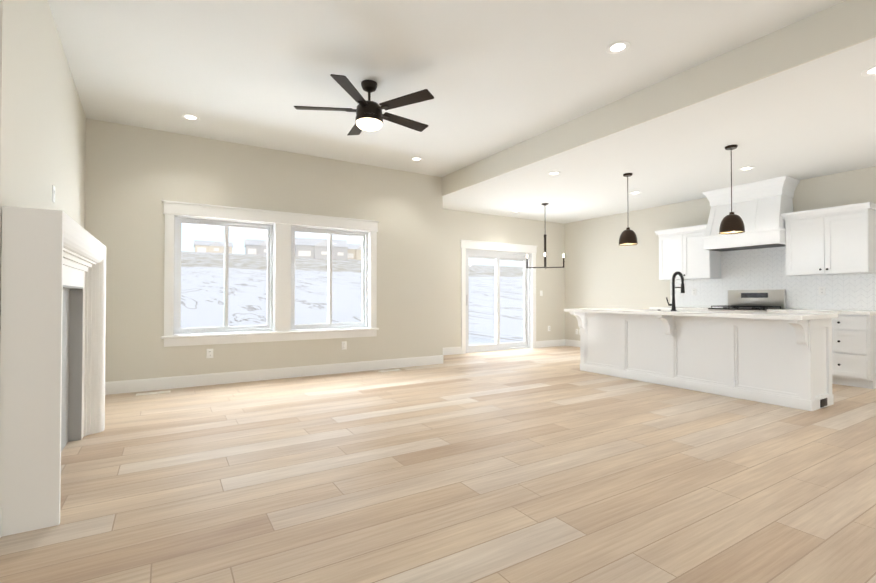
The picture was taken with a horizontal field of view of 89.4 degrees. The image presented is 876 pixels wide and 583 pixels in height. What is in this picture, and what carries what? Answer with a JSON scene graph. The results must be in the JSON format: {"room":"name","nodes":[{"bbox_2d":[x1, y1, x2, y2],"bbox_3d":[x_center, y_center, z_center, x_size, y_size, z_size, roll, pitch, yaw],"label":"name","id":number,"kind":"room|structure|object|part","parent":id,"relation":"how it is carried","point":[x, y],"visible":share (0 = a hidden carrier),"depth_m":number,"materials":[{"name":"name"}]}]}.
{"room":"kitchen","nodes":[
{"label":"kitchen","id":0,"kind":"room"},
{"bbox_2d":[0,0,12,330],"bbox_3d":[-3.171,-0.473,1.363,2.700,3.150,0.150,0,-1,-31],"label":"wall","id":1,"kind":"structure","parent":0,"point":[6,13],"depth_m":2.06,"materials":[{"name":"white paint"}]},
{"bbox_2d":[0,507,1,537],"bbox_3d":[-3.124,1.031,1.284,2.715,0.140,0.031,0,-1,-31],"label":"baseboard","id":2,"kind":"structure","parent":1,"relation":"attached to","point":[1,507],"depth_m":2.00,"materials":[{"name":"white wood"}]},
{"bbox_2d":[10,0,85,228],"bbox_3d":[-3.029,-0.447,3.448,0.274,3.150,3.260,0,-1,-31],"label":"wall","id":3,"kind":"structure","parent":0,"point":[48,134],"depth_m":2.85,"materials":[{"name":"white paint"}]},
{"bbox_2d":[52,185,54,202],"bbox_3d":[-2.739,-0.696,3.159,0.010,0.115,0.075,0,-1,-31],"label":"light switch","id":4,"kind":"object","parent":3,"relation":"attached to","point":[53,193],"visible":1,"depth_m":3.14,"materials":[{"name":"white plastic"}]},
{"bbox_2d":[85,118,442,381],"bbox_3d":[-1.999,-0.413,6.074,4.770,3.150,0.150,0,-1,-31],"label":"wall","id":5,"kind":"structure","parent":0,"point":[135,176],"depth_m":5.64,"materials":[{"name":"white paint"}]},
{"bbox_2d":[206,349,212,357],"bbox_3d":[-2.816,0.764,5.468,0.075,0.115,0.008,0,-1,-31],"label":"electrical outlet","id":6,"kind":"object","parent":5,"relation":"attached to","point":[209,353],"visible":1,"depth_m":5.46,"materials":[{"name":"white plastic"}]},
{"bbox_2d":[161,200,378,346],"bbox_3d":[-2.104,-0.202,5.975,2.760,1.725,0.197,0,-1,-31],"label":"living room windows","id":7,"kind":"structure","parent":5,"relation":"in","point":[281,228],"depth_m":5.89,"materials":[{"name":"grey"}]},
{"bbox_3d":[-2.714,-0.191,5.673,1.021,1.301,0.034,0,-1,-31],"label":"glass","id":8,"kind":"part","parent":7,"relation":"part of","materials":[{"name":"clear glass"}]},
{"bbox_3d":[-2.696,-0.191,5.643,1.162,1.442,0.147,0,-1,-31],"label":"frame","id":9,"kind":"part","parent":7,"relation":"part of","materials":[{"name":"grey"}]},
{"bbox_3d":[-1.558,-0.182,6.379,1.021,1.301,0.034,0,-1,-31],"label":"glass","id":10,"kind":"part","parent":7,"relation":"part of","materials":[{"name":"clear glass"}]},
{"bbox_3d":[-1.539,-0.182,6.349,1.162,1.442,0.147,0,-1,-31],"label":"frame","id":11,"kind":"part","parent":7,"relation":"part of","materials":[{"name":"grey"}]},
{"bbox_2d":[105,355,442,394],"bbox_3d":[-1.885,1.091,6.027,4.636,0.140,0.016,0,-1,-31],"label":"baseboard","id":12,"kind":"structure","parent":5,"relation":"attached to","point":[130,386],"depth_m":5.75,"materials":[{"name":"white wood"}]},
{"bbox_2d":[342,341,346,349],"bbox_3d":[-1.347,0.775,6.364,0.075,0.115,0.008,0,-1,-31],"label":"electrical outlet","id":13,"kind":"object","parent":5,"relation":"attached to","point":[344,344],"visible":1,"depth_m":6.36,"materials":[{"name":"white plastic"}]},
{"bbox_2d":[0,346,875,582],"bbox_3d":[0.568,1.185,3.163,11.280,0.120,9.500,0,-1,-31],"label":"floor","id":14,"kind":"structure","parent":0,"point":[554,464],"depth_m":2.56,"materials":[{"name":"brown wood"}]},
{"bbox_2d":[0,206,105,536],"bbox_3d":[-2.361,0.370,2.826,0.212,1.500,1.790,0,-1,-31],"label":"fireplace","id":15,"kind":"object","parent":14,"relation":"on","point":[52,333],"visible":1,"depth_m":2.09,"materials":[{"name":"white"}]},
{"bbox_2d":[135,390,170,395],"bbox_3d":[-3.208,1.144,4.993,0.330,0.008,0.110,0,-1,-31],"label":"floor vent","id":16,"kind":"object","parent":14,"relation":"in","point":[149,393],"visible":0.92,"depth_m":4.97,"materials":[{"name":"beige metal"}]},
{"bbox_2d":[379,369,399,371],"bbox_3d":[-0.708,1.163,6.520,0.330,0.008,0.110,0,-1,-31],"label":"floor vent","id":17,"kind":"object","parent":14,"relation":"in","point":[389,370],"visible":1,"depth_m":6.50,"materials":[{"name":"beige metal"}]},
{"bbox_2d":[569,312,833,410],"bbox_3d":[2.968,0.717,5.474,0.818,0.875,2.778,0,-1,-31],"label":"kitchen island","id":18,"kind":"object","parent":14,"relation":"on","point":[780,359],"depth_m":4.92,"materials":[{"name":"white wood"}]},
{"bbox_2d":[564,308,823,319],"bbox_3d":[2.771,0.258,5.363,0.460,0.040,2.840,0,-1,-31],"label":"island countertop","id":19,"kind":"structure","parent":18,"relation":"on","point":[627,312],"depth_m":4.83,"materials":[{"name":"white stone"}]},
{"bbox_2d":[658,272,684,310],"bbox_3d":[2.935,-0.005,5.587,0.255,0.490,0.250,0,-1,-31],"label":"faucet","id":20,"kind":"object","parent":19,"relation":"on","point":[673,308],"depth_m":5.46,"materials":[{"name":"black metal"}]},
{"bbox_2d":[820,398,826,406],"bbox_3d":[3.785,1.090,4.344,0.160,0.076,0.006,0,-1,-31],"label":"outlet","id":21,"kind":"object","parent":18,"relation":"attached to","point":[823,401],"depth_m":4.33,"materials":[{"name":"black plastic"}]},
{"bbox_2d":[701,308,772,311],"bbox_3d":[4.557,0.716,6.541,0.645,0.903,0.894,0,-1,-31],"label":"cooktop","id":22,"kind":"object","parent":14,"relation":"on","point":[703,309],"depth_m":6.40,"materials":[{"name":"white"}]},
{"bbox_2d":[708,289,785,311],"bbox_3d":[4.533,0.570,6.529,0.699,1.195,0.752,0,-1,-31],"label":"range","id":23,"kind":"object","parent":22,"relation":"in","point":[744,300],"depth_m":6.59,"materials":[{"name":"silver metal"}]},
{"bbox_2d":[805,312,875,388],"bbox_3d":[5.162,0.718,5.594,0.607,0.875,0.592,0,-1,-31],"label":"base cabinet","id":24,"kind":"object","parent":14,"relation":"on","point":[853,337],"depth_m":5.31,"materials":[{"name":"white wood"}]},
{"bbox_2d":[665,308,868,315],"bbox_3d":[4.579,0.270,6.516,0.647,0.044,2.775,0,-1,-31],"label":"countertop","id":25,"kind":"structure","parent":24,"relation":"on","point":[840,311],"depth_m":5.75,"materials":[{"name":"white stone"}]},
{"bbox_2d":[48,0,844,176],"bbox_3d":[-0.895,-2.003,1.800,7.320,0.120,8.630,0,-1,-31],"label":"ceiling","id":26,"kind":"structure","parent":0,"point":[493,77],"depth_m":3.69,"materials":[{"name":"white paint"}]},
{"bbox_2d":[181,114,199,120],"bbox_3d":[-2.703,-1.900,4.837,0.180,0.006,0.180,0,-1,-31],"label":"recessed light","id":27,"kind":"object","parent":26,"relation":"in","point":[190,117],"visible":1,"depth_m":4.84,"materials":[{"name":"white plastic"}]},
{"bbox_2d":[294,74,433,135],"bbox_3d":[-0.628,-1.704,4.106,1.287,0.417,1.280,0,-1,-31],"label":"ceiling fan","id":28,"kind":"object","parent":26,"relation":"hanging from","point":[370,116],"visible":1,"depth_m":3.98,"materials":[{"name":"brown metal"}]},
{"bbox_2d":[410,157,422,160],"bbox_3d":[-0.304,-1.882,6.301,0.180,0.006,0.180,0,-1,-31],"label":"recessed light","id":29,"kind":"object","parent":26,"relation":"in","point":[416,159],"visible":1,"depth_m":6.31,"materials":[{"name":"white plastic"}]},
{"bbox_2d":[606,41,629,53],"bbox_3d":[1.415,-1.918,3.485,0.180,0.006,0.180,0,-1,-31],"label":"recessed light","id":30,"kind":"object","parent":26,"relation":"in","point":[618,47],"visible":1,"depth_m":3.48,"materials":[{"name":"white plastic"}]},
{"bbox_2d":[443,209,564,347],"bbox_3d":[1.200,-0.220,9.045,4.090,2.840,0.150,0,-1,-31],"label":"wall","id":31,"kind":"structure","parent":0,"point":[458,226],"depth_m":9.18,"materials":[{"name":"white paint"}]},
{"bbox_2d":[443,347,461,354],"bbox_3d":[0.036,1.119,8.219,0.960,0.140,0.016,0,-1,-31],"label":"baseboard","id":32,"kind":"structure","parent":31,"relation":"attached to","point":[449,350],"depth_m":8.35,"materials":[{"name":"white wood"}]},
{"bbox_2d":[466,248,531,352],"bbox_3d":[1.227,0.185,9.053,1.747,2.029,0.147,0,-1,-31],"label":"patio door","id":33,"kind":"structure","parent":31,"relation":"in","point":[497,256],"depth_m":9.06,"materials":[{"name":"grey"}]},
{"bbox_3d":[1.214,0.185,9.074,1.502,1.781,0.045,0,-1,-31],"label":"glass","id":34,"kind":"part","parent":33,"relation":"part of","materials":[{"name":"clear glass"}]},
{"bbox_2d":[460,240,537,353],"bbox_3d":[1.276,0.106,8.974,1.990,2.185,0.040,0,-1,-31],"label":"door frame","id":35,"kind":"structure","parent":31,"relation":"attached to","point":[482,245],"depth_m":8.82,"materials":[{"name":"white wood"}]},
{"bbox_2d":[536,339,563,346],"bbox_3d":[2.464,1.138,9.702,0.870,0.140,0.016,0,-1,-31],"label":"baseboard","id":36,"kind":"structure","parent":31,"relation":"attached to","point":[548,343],"depth_m":9.69,"materials":[{"name":"white wood"}]},
{"bbox_2d":[442,0,875,195],"bbox_3d":[2.237,-1.823,3.711,0.020,0.430,8.630,0,-1,-31],"label":"ceiling beam","id":37,"kind":"structure","parent":0,"point":[838,27],"depth_m":3.72,"materials":[{"name":"white paint"}]},
{"bbox_2d":[443,37,875,223],"bbox_3d":[3.701,-1.651,5.112,3.940,0.120,9.500,0,-1,-31],"label":"ceiling","id":38,"kind":"structure","parent":0,"point":[813,118],"depth_m":5.04,"materials":[{"name":"white paint"}]},
{"bbox_2d":[526,203,564,268],"bbox_3d":[1.898,-0.985,7.846,0.490,1.139,0.490,0,-1,-31],"label":"chandelier","id":39,"kind":"object","parent":38,"relation":"hanging from","point":[545,263],"visible":1,"depth_m":7.82,"materials":[{"name":"brown metal"}]},
{"bbox_2d":[548,171,560,175],"bbox_3d":[1.554,-1.577,5.921,0.180,0.006,0.180,0,-1,-31],"label":"recessed light","id":40,"kind":"object","parent":38,"relation":"in","point":[553,173],"visible":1,"depth_m":5.92,"materials":[{"name":"white plastic"}]},
{"bbox_2d":[619,173,637,245],"bbox_3d":[2.552,-1.104,5.950,0.242,0.949,0.242,0,-1,-31],"label":"pendant light","id":41,"kind":"object","parent":38,"relation":"hanging from","point":[628,237],"visible":1,"depth_m":5.88,"materials":[{"name":"brown metal"}]},
{"bbox_2d":[719,145,744,233],"bbox_3d":[3.219,-1.118,4.858,0.242,0.949,0.242,0,-1,-31],"label":"pendant light","id":42,"kind":"object","parent":38,"relation":"hanging from","point":[732,223],"visible":1,"depth_m":4.80,"materials":[{"name":"brown metal"}]},
{"bbox_2d":[738,166,754,170],"bbox_3d":[3.966,-1.579,5.694,0.180,0.006,0.180,0,-1,-31],"label":"recessed light","id":43,"kind":"object","parent":38,"relation":"in","point":[745,168],"visible":0.96,"depth_m":5.70,"materials":[{"name":"white plastic"}]},
{"bbox_2d":[861,66,875,76],"bbox_3d":[3.201,-1.611,3.224,0.180,0.006,0.180,0,-1,-31],"label":"recessed light","id":44,"kind":"object","parent":38,"relation":"in","point":[871,71],"visible":1,"depth_m":3.26,"materials":[{"name":"white plastic"}]},
{"bbox_2d":[565,166,875,340],"bbox_3d":[5.357,-0.259,6.018,0.150,2.840,9.350,0,-1,-31],"label":"wall","id":45,"kind":"structure","parent":0,"point":[604,268],"depth_m":8.47,"materials":[{"name":"white paint"}]},
{"bbox_2d":[564,339,579,346],"bbox_3d":[3.486,1.128,8.906,0.016,0.140,2.440,0,-1,-31],"label":"baseboard","id":46,"kind":"structure","parent":45,"relation":"attached to","point":[575,343],"depth_m":9.76,"materials":[{"name":"white wood"}]},
{"bbox_2d":[657,228,720,279],"bbox_3d":[4.205,-0.596,7.427,0.347,0.780,0.850,0,-1,-31],"label":"upper cabinet","id":47,"kind":"object","parent":45,"relation":"attached to","point":[681,252],"depth_m":7.29,"materials":[{"name":"white wood"}]},
{"bbox_2d":[702,176,799,251],"bbox_3d":[4.608,-1.109,6.596,0.531,0.922,1.106,0,-1,-31],"label":"hood","id":48,"kind":"object","parent":45,"relation":"attached to","point":[765,207],"depth_m":6.37,"materials":[{"name":"white wood"}]},
{"bbox_2d":[670,246,875,310],"bbox_3d":[4.852,-0.198,6.689,0.006,0.905,2.775,0,-1,-31],"label":"backsplash","id":49,"kind":"structure","parent":45,"relation":"attached to","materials":[{"name":"tile"}]},
{"bbox_2d":[785,208,875,275],"bbox_3d":[5.169,-0.616,5.848,0.347,0.780,0.850,0,-1,-31],"label":"upper cabinet","id":50,"kind":"object","parent":45,"relation":"attached to","point":[822,243],"depth_m":5.70,"materials":[{"name":"white wood"}]},
{"label":"outside","id":51,"kind":"structure","parent":0,"visible":0},
{"bbox_2d":[469,337,508,344],"bbox_3d":[0.381,1.347,10.493,3.300,0.143,3.190,0,-1,-31],"label":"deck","id":52,"kind":"object","parent":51,"point":[477,340],"depth_m":11.43,"materials":[{"name":"white"}]},
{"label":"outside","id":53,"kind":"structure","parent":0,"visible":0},
{"bbox_2d":[181,251,523,341],"bbox_3d":[-48.344,-7.287,270.902,600.000,24.350,499.980,0,-1,-31],"label":"snow","id":54,"kind":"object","parent":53,"point":[476,309],"depth_m":42.86,"materials":[{"name":"white snow"}]},
{"bbox_2d":[194,240,232,252],"bbox_3d":[-97.353,-18.241,192.031,14.800,7.100,11.000,0,-1,-31],"label":"house","id":55,"kind":"structure","parent":54,"relation":"on","point":[210,248],"depth_m":187.74,"materials":[{"name":"beige"}]},
{"bbox_2d":[244,239,266,254],"bbox_3d":[-74.229,-17.886,188.574,14.800,8.100,11.000,0,-1,-25],"label":"house","id":56,"kind":"structure","parent":54,"relation":"on","point":[248,247],"depth_m":183.62,"materials":[{"name":"grey"}]},
{"bbox_2d":[295,238,347,259],"bbox_3d":[-50.091,-17.674,189.256,21.800,9.700,13.000,0,-1,-21],"label":"house","id":57,"kind":"structure","parent":54,"relation":"on","point":[341,250],"depth_m":183.82,"materials":[{"name":"grey"}]},
{"bbox_2d":[347,244,361,259],"bbox_3d":[-36.187,-17.619,204.786,15.800,8.700,12.000,0,-1,-17],"label":"house","id":58,"kind":"structure","parent":54,"relation":"on","point":[354,255],"depth_m":199.30,"materials":[{"name":"beige"}]}
]}

